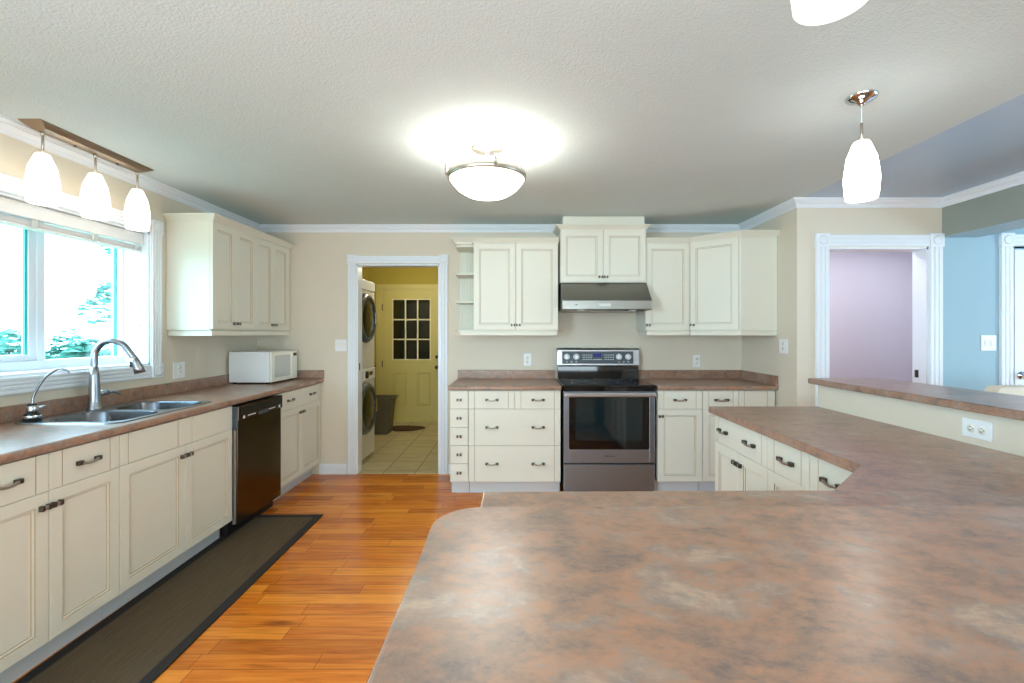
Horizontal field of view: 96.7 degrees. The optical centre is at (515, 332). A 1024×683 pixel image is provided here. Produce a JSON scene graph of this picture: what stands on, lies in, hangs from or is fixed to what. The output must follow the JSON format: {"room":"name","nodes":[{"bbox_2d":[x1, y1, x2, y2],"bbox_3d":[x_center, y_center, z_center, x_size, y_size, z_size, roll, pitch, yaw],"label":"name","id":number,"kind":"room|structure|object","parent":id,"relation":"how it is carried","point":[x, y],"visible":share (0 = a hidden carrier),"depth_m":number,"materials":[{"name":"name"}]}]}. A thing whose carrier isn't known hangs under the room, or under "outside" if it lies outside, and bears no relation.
{"room":"kitchen","nodes":[
{"label":"kitchen","id":0,"kind":"room"},
{"bbox_2d":[0,133,256,406],"bbox_3d":[-2.600,0.163,0.538,0.240,2.375,7.877,0,0,0],"label":"wall","id":1,"kind":"structure","parent":0,"point":[203,356],"depth_m":3.12,"materials":[{"name":"beige paint"}]},
{"bbox_2d":[0,212,123,372],"bbox_3d":[-2.683,-0.233,2.526,0.075,0.871,1.088,0,0,0],"label":"window","id":2,"kind":"structure","parent":1,"relation":"in","point":[32,357],"depth_m":2.54,"materials":[{"name":"white plastic"}]},
{"bbox_2d":[0,196,143,326],"bbox_3d":[-2.536,-0.353,2.522,0.072,0.626,1.076,0,0,0],"label":"window blind","id":3,"kind":"object","parent":2,"relation":"attached to","point":[35,213],"visible":1,"depth_m":2.55,"materials":[{"name":"white fabric"}]},
{"bbox_2d":[0,173,163,395],"bbox_3d":[-2.549,-0.233,2.525,0.203,1.075,1.290,0,0,0],"label":"trim","id":4,"kind":"structure","parent":1,"relation":"attached to","point":[145,341],"depth_m":3.07,"materials":[{"name":"white wood"}]},
{"bbox_2d":[0,370,323,423],"bbox_3d":[-2.156,0.395,2.618,0.643,0.080,3.475,0,0,0],"label":"backsplash","id":5,"kind":"structure","parent":1,"relation":"attached to","point":[12,413],"depth_m":2.87,"materials":[{"name":"brown laminate"}]},
{"bbox_2d":[173,362,184,378],"bbox_3d":[-2.476,0.272,3.345,0.009,0.118,0.112,0,0,0],"label":"wall outlet","id":6,"kind":"object","parent":1,"relation":"attached to","point":[178,367],"visible":1,"depth_m":3.33,"materials":[{"name":"white plastic"}]},
{"bbox_2d":[162,213,260,335],"bbox_3d":[-2.292,-0.410,3.471,0.368,0.860,0.579,0,0,0],"label":"upper cabinet","id":7,"kind":"object","parent":1,"relation":"attached to","point":[211,265],"visible":1,"depth_m":3.22,"materials":[{"name":"wood"}]},
{"bbox_2d":[253,232,295,334],"bbox_3d":[-2.292,-0.410,4.058,0.368,0.860,0.592,0,0,0],"label":"upper cabinet","id":8,"kind":"object","parent":1,"relation":"attached to","point":[272,259],"visible":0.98,"depth_m":4.01,"materials":[{"name":"wood"}]},
{"bbox_2d":[0,114,555,232],"bbox_3d":[-1.052,-0.994,0.478,2.855,0.063,7.757,0,0,0],"label":"trim","id":9,"kind":"structure","parent":1,"relation":"attached to","point":[9,127],"depth_m":4.00,"materials":[{"name":"white wood"}]},
{"bbox_2d":[12,422,562,682],"bbox_3d":[1.750,1.380,1.800,8.900,0.060,10.600,0,0,0],"label":"floor","id":10,"kind":"structure","parent":0,"point":[325,611],"depth_m":2.48,"materials":[{"name":"brown wood"}]},
{"bbox_2d":[0,435,118,682],"bbox_3d":[-2.157,0.911,1.816,0.638,0.877,0.646,0,0,0],"label":"base cabinet","id":11,"kind":"object","parent":10,"relation":"on","point":[59,509],"visible":1,"depth_m":1.85,"materials":[{"name":"wood"}]},
{"bbox_2d":[102,406,231,619],"bbox_3d":[-2.160,0.915,2.563,0.632,0.870,0.849,0,0,0],"label":"base cabinet","id":12,"kind":"object","parent":10,"relation":"on","point":[175,476],"visible":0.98,"depth_m":2.46,"materials":[{"name":"wood"}]},
{"bbox_2d":[15,514,322,682],"bbox_3d":[-1.671,1.345,2.208,0.524,0.008,2.315,0,0,-1],"label":"floor mat","id":13,"kind":"object","parent":10,"relation":"on","point":[136,643],"visible":0.9,"depth_m":2.18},
{"bbox_2d":[219,395,281,536],"bbox_3d":[-2.140,0.916,3.274,0.639,0.868,0.572,0,0,0],"label":"dishwasher","id":14,"kind":"object","parent":10,"relation":"on","point":[256,424],"visible":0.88,"depth_m":3.21,"materials":[{"name":"black plastic"}]},
{"bbox_2d":[273,383,320,500],"bbox_3d":[-2.157,0.911,3.955,0.638,0.877,0.786,0,0,0],"label":"base cabinet","id":15,"kind":"object","parent":10,"relation":"on","point":[301,407],"visible":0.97,"depth_m":3.93,"materials":[{"name":"wood"}]},
{"bbox_2d":[362,366,376,459],"bbox_3d":[-1.880,0.863,4.827,0.670,0.975,0.645,0,0,0],"label":"washer","id":16,"kind":"object","parent":10,"relation":"on","point":[369,400],"visible":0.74,"depth_m":4.84,"materials":[{"name":"white metal"}]},
{"bbox_2d":[362,279,376,368],"bbox_3d":[-1.880,-0.098,4.827,0.670,0.944,0.645,0,0,0],"label":"dryer","id":17,"kind":"object","parent":16,"relation":"on","point":[369,314],"visible":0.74,"depth_m":4.84,"materials":[{"name":"white metal"}]},
{"bbox_2d":[374,395,397,434],"bbox_3d":[-1.830,1.107,6.180,0.385,0.486,0.364,0,0,0],"label":"waste bin","id":18,"kind":"object","parent":10,"relation":"on","point":[383,424],"visible":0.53,"depth_m":6.04,"materials":[{"name":"beige plastic"}]},
{"bbox_2d":[392,425,424,430],"bbox_3d":[-1.538,1.339,6.392,0.504,0.022,0.303,0,0,0],"label":"doormat","id":19,"kind":"object","parent":10,"relation":"on","point":[402,427],"visible":0.87,"depth_m":6.36,"materials":[{"name":"brown fabric"}]},
{"bbox_2d":[450,390,469,492],"bbox_3d":[-0.470,0.911,4.051,0.149,0.877,0.608,0,0,0],"label":"base cabinet","id":20,"kind":"object","parent":10,"relation":"on","point":[459,399],"visible":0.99,"depth_m":3.77,"materials":[{"name":"wood"}]},
{"bbox_2d":[469,390,560,492],"bbox_3d":[-0.012,0.911,4.048,0.764,0.877,0.614,0,0,0],"label":"base cabinet","id":21,"kind":"object","parent":10,"relation":"on","point":[515,435],"visible":1,"depth_m":3.77,"materials":[{"name":"wood"}]},
{"bbox_2d":[448,370,560,389],"bbox_3d":[-0.092,0.412,4.048,0.928,0.118,0.613,0,0,0],"label":"countertop","id":22,"kind":"structure","parent":21,"relation":"on","point":[467,379],"depth_m":4.17,"materials":[{"name":"brown laminate"}]},
{"bbox_2d":[556,348,655,490],"bbox_3d":[0.769,0.747,4.015,0.770,1.207,0.630,0,0,0],"label":"range","id":23,"kind":"object","parent":10,"relation":"on","point":[608,412],"visible":1,"depth_m":3.75,"materials":[{"name":"silver metal"}]},
{"bbox_2d":[557,378,655,390],"bbox_3d":[0.769,0.455,4.018,0.770,0.054,0.565,0,0,0],"label":"cooktop","id":24,"kind":"object","parent":23,"relation":"in","point":[567,384],"depth_m":3.78,"materials":[{"name":"black glass"}]},
{"bbox_2d":[654,389,701,490],"bbox_3d":[1.357,0.911,4.048,0.370,0.877,0.614,0,0,0],"label":"base cabinet","id":25,"kind":"object","parent":10,"relation":"on","point":[678,413],"visible":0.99,"depth_m":3.77,"materials":[{"name":"wood"}]},
{"bbox_2d":[698,390,774,490],"bbox_3d":[1.850,0.911,4.048,0.612,0.877,0.614,0,0,0],"label":"base cabinet","id":26,"kind":"object","parent":10,"relation":"on","point":[709,397],"visible":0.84,"depth_m":3.77,"materials":[{"name":"wood"}]},
{"bbox_2d":[638,370,778,389],"bbox_3d":[1.663,0.412,4.048,0.991,0.118,0.613,0,0,0],"label":"countertop","id":27,"kind":"structure","parent":26,"relation":"on","point":[663,379],"depth_m":4.08,"materials":[{"name":"brown laminate"}]},
{"bbox_2d":[715,415,767,490],"bbox_3d":[1.463,0.911,2.392,0.639,0.877,0.560,0,0,0],"label":"base cabinet","id":28,"kind":"object","parent":10,"relation":"on","point":[741,453],"visible":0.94,"depth_m":2.38,"materials":[{"name":"wood"}]},
{"bbox_2d":[768,437,809,490],"bbox_3d":[1.463,0.911,1.960,0.639,0.877,0.299,0,0,0],"label":"base cabinet","id":29,"kind":"object","parent":10,"relation":"on","point":[788,467],"visible":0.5,"depth_m":1.96,"materials":[{"name":"wood"}]},
{"bbox_2d":[810,455,851,490],"bbox_3d":[1.463,0.911,1.649,0.639,0.877,0.320,0,0,0],"label":"base cabinet","id":30,"kind":"object","parent":10,"relation":"on","point":[824,475],"visible":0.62,"depth_m":1.72,"materials":[{"name":"wood"}]},
{"bbox_2d":[983,385,1023,395],"bbox_3d":[3.210,0.840,2.659,0.470,1.020,0.536,0,0,-6],"label":"dining chair","id":31,"kind":"object","parent":10,"relation":"on","point":[1006,389],"visible":0.2,"depth_m":2.83,"materials":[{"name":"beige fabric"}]},
{"bbox_3d":[-2.157,0.912,1.186,0.638,0.877,0.612,0,0,0],"label":"base cabinet","id":32,"kind":"object","parent":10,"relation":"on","visible":0},
{"bbox_2d":[0,370,323,463],"bbox_3d":[-2.156,0.413,2.618,0.643,0.116,3.475,0,0,0],"label":"countertop","id":33,"kind":"structure","parent":32,"relation":"on","point":[17,441],"depth_m":2.49,"materials":[{"name":"brown laminate"}]},
{"bbox_2d":[22,368,69,421],"bbox_3d":[-2.322,0.301,2.255,0.175,0.256,0.070,0,0,-34],"label":"tap","id":34,"kind":"object","parent":33,"relation":"on","point":[32,414],"visible":1,"depth_m":2.22,"materials":[{"name":"silver metal"}]},
{"bbox_2d":[15,401,211,434],"bbox_3d":[-2.160,0.519,2.524,0.530,0.180,0.722,0,0,0],"label":"sink","id":35,"kind":"object","parent":33,"relation":"in","point":[124,412],"visible":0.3,"depth_m":2.50,"materials":[{"name":"metal"}]},
{"bbox_2d":[86,338,144,409],"bbox_3d":[-2.269,0.229,2.578,0.260,0.401,0.177,0,0,20],"label":"faucet","id":36,"kind":"object","parent":33,"relation":"on","point":[95,392],"visible":1,"depth_m":2.56,"materials":[{"name":"metal"}]},
{"bbox_2d":[229,350,296,383],"bbox_3d":[-2.252,0.298,4.089,0.384,0.274,0.425,0,0,2],"label":"microwave","id":37,"kind":"object","parent":33,"relation":"on","point":[253,366],"visible":1,"depth_m":3.88,"materials":[{"name":"white plastic"}]},
{"bbox_2d":[362,267,369,280],"bbox_3d":[-2.273,0.147,5.769,0.093,2.405,2.583,0,0,0],"label":"wall","id":38,"kind":"structure","parent":0,"point":[365,270],"depth_m":6.78,"materials":[{"name":"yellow paint"}]},
{"bbox_2d":[370,267,437,392],"bbox_3d":[-0.614,0.147,7.000,3.227,2.405,0.120,0,0,0],"label":"wall","id":39,"kind":"structure","parent":0,"point":[378,275],"depth_m":6.94,"materials":[{"name":"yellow paint"}]},
{"bbox_2d":[376,284,437,394],"bbox_3d":[-1.591,0.305,6.960,1.077,2.090,0.080,0,0,0],"label":"trim","id":40,"kind":"structure","parent":39,"relation":"attached to","point":[379,287],"depth_m":6.92,"materials":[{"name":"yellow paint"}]},
{"bbox_2d":[382,290,437,420],"bbox_3d":[-1.595,0.340,6.920,0.891,1.996,0.109,0,0,0],"label":"door","id":41,"kind":"structure","parent":39,"relation":"in","point":[410,317],"depth_m":6.93,"materials":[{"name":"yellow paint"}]},
{"bbox_2d":[392,299,430,359],"bbox_3d":[-1.591,-0.053,6.930,0.589,0.932,0.024,0,0,0],"label":"window grille","id":42,"kind":"object","parent":41,"relation":"attached to","point":[411,318],"depth_m":6.94,"materials":[{"name":"paint"}]},
{"bbox_2d":[393,421,437,421],"bbox_3d":[-1.591,1.343,6.980,0.907,0.014,0.160,0,0,0],"label":"trim","id":43,"kind":"structure","parent":39,"relation":"attached to","point":[393,421],"depth_m":6.90,"materials":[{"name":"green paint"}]},
{"bbox_2d":[257,233,741,473],"bbox_3d":[-0.100,0.163,4.417,4.761,2.375,0.120,0,0,0],"label":"wall","id":44,"kind":"structure","parent":0,"point":[318,261],"depth_m":4.36,"materials":[{"name":"beige paint"}]},
{"bbox_2d":[319,464,346,473],"bbox_3d":[-1.748,1.301,4.350,0.264,0.098,0.014,0,0,0],"label":"baseboard","id":45,"kind":"structure","parent":44,"relation":"attached to","point":[323,468],"depth_m":4.34,"materials":[{"name":"white wood"}]},
{"bbox_2d":[335,340,346,350],"bbox_3d":[-1.675,0.118,4.351,0.112,0.110,0.011,0,0,0],"label":"light switch","id":46,"kind":"object","parent":44,"relation":"attached to","point":[340,345],"visible":1,"depth_m":4.35,"materials":[{"name":"white plastic"}]},
{"bbox_2d":[347,255,447,474],"bbox_3d":[-1.130,0.302,4.401,0.968,2.096,0.152,0,0,0],"label":"trim","id":47,"kind":"structure","parent":44,"relation":"attached to","point":[355,263],"depth_m":4.34,"materials":[{"name":"white wood"}]},
{"bbox_2d":[358,471,437,473],"bbox_3d":[-1.130,1.346,4.394,0.760,0.008,0.075,0,0,0],"label":"trim","id":48,"kind":"structure","parent":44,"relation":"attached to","point":[360,472],"depth_m":4.38,"materials":[{"name":"wood"}]},
{"bbox_2d":[450,237,473,331],"bbox_3d":[-0.479,-0.410,4.172,0.194,0.860,0.364,0,0,0],"label":"open shelf","id":49,"kind":"object","parent":44,"relation":"attached to","point":[464,245],"visible":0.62,"depth_m":4.33,"materials":[{"name":"white wood"}]},
{"bbox_2d":[458,370,554,378],"bbox_3d":[-0.092,0.394,4.345,0.928,0.082,0.020,0,0,0],"label":"backsplash","id":50,"kind":"structure","parent":44,"relation":"attached to","point":[462,374],"depth_m":4.34,"materials":[{"name":"brown laminate"}]},
{"bbox_2d":[460,237,558,334],"bbox_3d":[-0.060,-0.410,4.172,0.875,0.860,0.364,0,0,0],"label":"upper cabinet","id":51,"kind":"object","parent":44,"relation":"attached to","point":[516,278],"visible":1,"depth_m":4.04,"materials":[{"name":"wood"}]},
{"bbox_2d":[524,353,530,365],"bbox_3d":[0.110,0.255,4.353,0.072,0.118,0.009,0,0,0],"label":"wall outlet","id":52,"kind":"object","parent":44,"relation":"attached to","point":[527,356],"visible":1,"depth_m":4.35,"materials":[{"name":"white plastic"}]},
{"bbox_2d":[553,216,651,284],"bbox_3d":[0.765,-0.734,4.153,0.830,0.581,0.402,0,0,0],"label":"upper cabinet","id":53,"kind":"object","parent":44,"relation":"attached to","point":[591,249],"visible":1,"depth_m":4.00,"materials":[{"name":"wood"}]},
{"bbox_2d":[558,283,651,312],"bbox_3d":[0.769,-0.314,4.093,0.753,0.252,0.519,0,0,0],"label":"range hood","id":54,"kind":"object","parent":53,"relation":"attached to","point":[572,297],"visible":0.99,"depth_m":3.89,"materials":[{"name":"metal"}]},
{"bbox_2d":[636,237,689,334],"bbox_3d":[1.345,-0.410,4.172,0.397,0.860,0.364,0,0,0],"label":"upper cabinet","id":55,"kind":"object","parent":44,"relation":"attached to","point":[667,258],"visible":0.98,"depth_m":4.04,"materials":[{"name":"wood"}]},
{"bbox_2d":[693,355,699,366],"bbox_3d":[1.729,0.268,4.353,0.072,0.118,0.009,0,0,0],"label":"wall outlet","id":56,"kind":"object","parent":44,"relation":"attached to","point":[696,358],"visible":1,"depth_m":4.35,"materials":[{"name":"white plastic"}]},
{"bbox_2d":[0,0,1023,223],"bbox_3d":[1.750,-1.055,0.550,8.900,0.060,8.100,0,0,0],"label":"ceiling","id":57,"kind":"structure","parent":0,"point":[257,111],"depth_m":1.99,"materials":[{"name":"paint"}]},
{"bbox_2d":[18,119,153,231],"bbox_3d":[-2.330,-0.830,2.520,0.129,0.390,0.690,0,0,0],"label":"pendant","id":58,"kind":"object","parent":57,"relation":"hanging from","point":[42,185],"visible":1,"depth_m":2.46,"materials":[{"name":"white glass"}]},
{"bbox_2d":[445,139,525,200],"bbox_3d":[-0.163,-0.882,2.491,0.435,0.285,0.436,0,0,0],"label":"ceiling light","id":59,"kind":"object","parent":57,"relation":"attached to","point":[485,179],"visible":1,"depth_m":2.38,"materials":[{"name":"white glass"}]},
{"bbox_2d":[791,0,867,25],"bbox_3d":[0.556,-0.802,0.800,0.132,0.446,0.132,0,0,20],"label":"pendant lamp","id":60,"kind":"object","parent":57,"relation":"hanging from","point":[804,12],"visible":1,"depth_m":0.85,"materials":[{"name":"white glass"}]},
{"bbox_2d":[843,89,880,202],"bbox_3d":[1.500,-0.802,1.975,0.132,0.446,0.132,0,0,20],"label":"pendant lamp","id":61,"kind":"object","parent":57,"relation":"hanging from","point":[862,172],"visible":1,"depth_m":1.94,"materials":[{"name":"white glass"}]},
{"bbox_2d":[942,184,1023,236],"bbox_3d":[3.410,-0.880,0.050,0.267,0.290,6.900,0,0,0],"label":"beam","id":62,"kind":"structure","parent":57,"relation":"attached to","point":[1003,210],"depth_m":3.20,"materials":[{"name":"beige paint"}]},
{"bbox_2d":[742,208,812,405],"bbox_3d":[2.221,0.163,3.929,0.120,2.375,0.857,0,0,0],"label":"wall","id":63,"kind":"structure","parent":0,"point":[760,353],"depth_m":3.56,"materials":[{"name":"beige paint"}]},
{"bbox_2d":[689,230,780,334],"bbox_3d":[1.838,-0.410,4.029,0.640,0.860,0.649,0,0,0],"label":"upper cabinet","id":64,"kind":"object","parent":63,"relation":"attached to","point":[733,274],"visible":0.98,"depth_m":3.78,"materials":[{"name":"wood"}]},
{"bbox_2d":[779,339,787,353],"bbox_3d":[2.157,0.107,3.670,0.009,0.118,0.115,0,0,0],"label":"wall outlet","id":65,"kind":"object","parent":63,"relation":"attached to","point":[783,343],"visible":1,"depth_m":3.66,"materials":[{"name":"white plastic"}]},
{"bbox_2d":[646,171,1023,232],"bbox_3d":[3.069,-0.994,0.708,1.848,0.063,8.043,0,0,-15],"label":"trim","id":66,"kind":"structure","parent":63,"relation":"attached to","point":[1016,179],"depth_m":3.48,"materials":[{"name":"white wood"}]},
{"bbox_2d":[830,252,911,381],"bbox_3d":[4.100,0.163,4.800,4.200,2.375,0.100,0,0,0],"label":"wall","id":67,"kind":"structure","parent":0,"point":[871,292],"depth_m":4.75,"materials":[{"name":"purple paint"}]},
{"bbox_2d":[813,208,1023,405],"bbox_3d":[4.191,0.163,3.560,3.819,2.375,0.120,0,0,0],"label":"wall","id":68,"kind":"structure","parent":0,"point":[970,264],"depth_m":3.50,"materials":[{"name":"blue paint"}]},
{"bbox_2d":[814,233,944,406],"bbox_3d":[2.785,0.293,3.546,0.982,2.114,0.157,0,0,0],"label":"trim","id":69,"kind":"structure","parent":68,"relation":"attached to","point":[927,250],"depth_m":3.48,"materials":[{"name":"white wood"}]},
{"bbox_2d":[981,335,995,350],"bbox_3d":[3.632,0.077,3.494,0.115,0.118,0.011,0,0,0],"label":"light switch","id":70,"kind":"object","parent":68,"relation":"attached to","point":[988,342],"visible":1,"depth_m":3.49,"materials":[{"name":"white plastic"}]},
{"bbox_2d":[998,233,1023,384],"bbox_3d":[4.215,0.292,3.489,1.012,2.116,0.042,0,0,0],"label":"trim","id":71,"kind":"structure","parent":68,"relation":"attached to","point":[1006,242],"depth_m":3.48,"materials":[{"name":"white wood"}]},
{"bbox_2d":[1014,250,1023,384],"bbox_3d":[4.215,0.350,3.457,0.778,1.980,0.084,0,0,0],"label":"door","id":72,"kind":"structure","parent":68,"relation":"in","point":[1018,254],"depth_m":3.49,"materials":[{"name":"white metal"}]},
{"bbox_2d":[818,385,1023,456],"bbox_3d":[0.915,0.827,1.657,2.000,1.046,2.085,0,0,0],"label":"wall","id":73,"kind":"structure","parent":0,"point":[1008,434],"depth_m":2.00,"materials":[{"name":"beige paint"}]},
{"bbox_2d":[367,378,1023,682],"bbox_3d":[1.031,0.287,1.508,2.298,0.034,2.475,0,0,0],"label":"countertop","id":74,"kind":"structure","parent":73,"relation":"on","point":[752,594],"depth_m":0.47,"materials":[{"name":"brown laminate"}]},
{"bbox_2d":[962,417,992,441],"bbox_3d":[1.786,0.373,1.763,0.009,0.072,0.115,0,0,0],"label":"wall outlet","id":75,"kind":"object","parent":73,"relation":"attached to","point":[983,430],"visible":1,"depth_m":1.76,"materials":[{"name":"white plastic"}]},
{"bbox_2d":[967,424,974,431],"bbox_3d":[1.783,0.373,1.784,0.002,0.033,0.033,0,0,0],"label":"socket","id":76,"kind":"object","parent":75,"relation":"attached to","point":[970,427],"depth_m":1.78,"materials":[{"name":"beige plastic"}]},
{"bbox_2d":[977,426,985,434],"bbox_3d":[1.783,0.373,1.742,0.002,0.033,0.033,0,0,0],"label":"socket","id":77,"kind":"object","parent":75,"relation":"attached to","point":[981,430],"depth_m":1.74,"materials":[{"name":"beige plastic"}]},
{"bbox_3d":[0.517,0.912,0.990,1.165,0.877,0.490,0,0,0],"label":"base cabinet","id":78,"kind":"object","parent":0,"visible":0},
{"bbox_2d":[481,406,1023,506],"bbox_3d":[0.849,0.453,1.721,1.878,0.036,1.958,0,0,0],"label":"countertop","id":79,"kind":"structure","parent":78,"relation":"on","point":[889,465],"depth_m":1.42,"materials":[{"name":"brown laminate"}]},
{"label":"outside","id":80,"kind":"structure","parent":0,"visible":0},
{"bbox_3d":[-21.375,2.025,14.000,37.250,0.150,52.000,0,0,0],"label":"ground","id":81,"kind":"structure","parent":80,"visible":0},
{"bbox_2d":[0,328,54,358],"bbox_3d":[-7.972,0.940,7.141,1.072,2.025,1.237,0,0,-33],"label":"shrub","id":82,"kind":"object","parent":81,"relation":"on","point":[5,348],"visible":0.14,"depth_m":7.10,"materials":[{"name":"green plant"}]},
{"bbox_2d":[45,328,88,358],"bbox_3d":[-9.264,0.927,9.439,1.284,2.051,1.096,0,0,0],"label":"shrub","id":83,"kind":"object","parent":81,"relation":"on","point":[55,350],"visible":0.12,"depth_m":9.40,"materials":[{"name":"green plant"}]},
{"bbox_2d":[57,338,110,358],"bbox_3d":[-5.636,1.008,5.885,0.947,1.889,0.893,0,0,-30],"label":"shrub","id":84,"kind":"object","parent":81,"relation":"on","point":[86,347],"visible":0.1,"depth_m":5.87,"materials":[{"name":"green plant"}]},
{"bbox_2d":[75,245,110,355],"bbox_3d":[-7.012,-0.291,7.998,1.156,4.486,1.438,0,0,-38],"label":"tree","id":85,"kind":"object","parent":81,"relation":"on","point":[100,291],"visible":0.12,"depth_m":7.84,"materials":[{"name":"green plant"}]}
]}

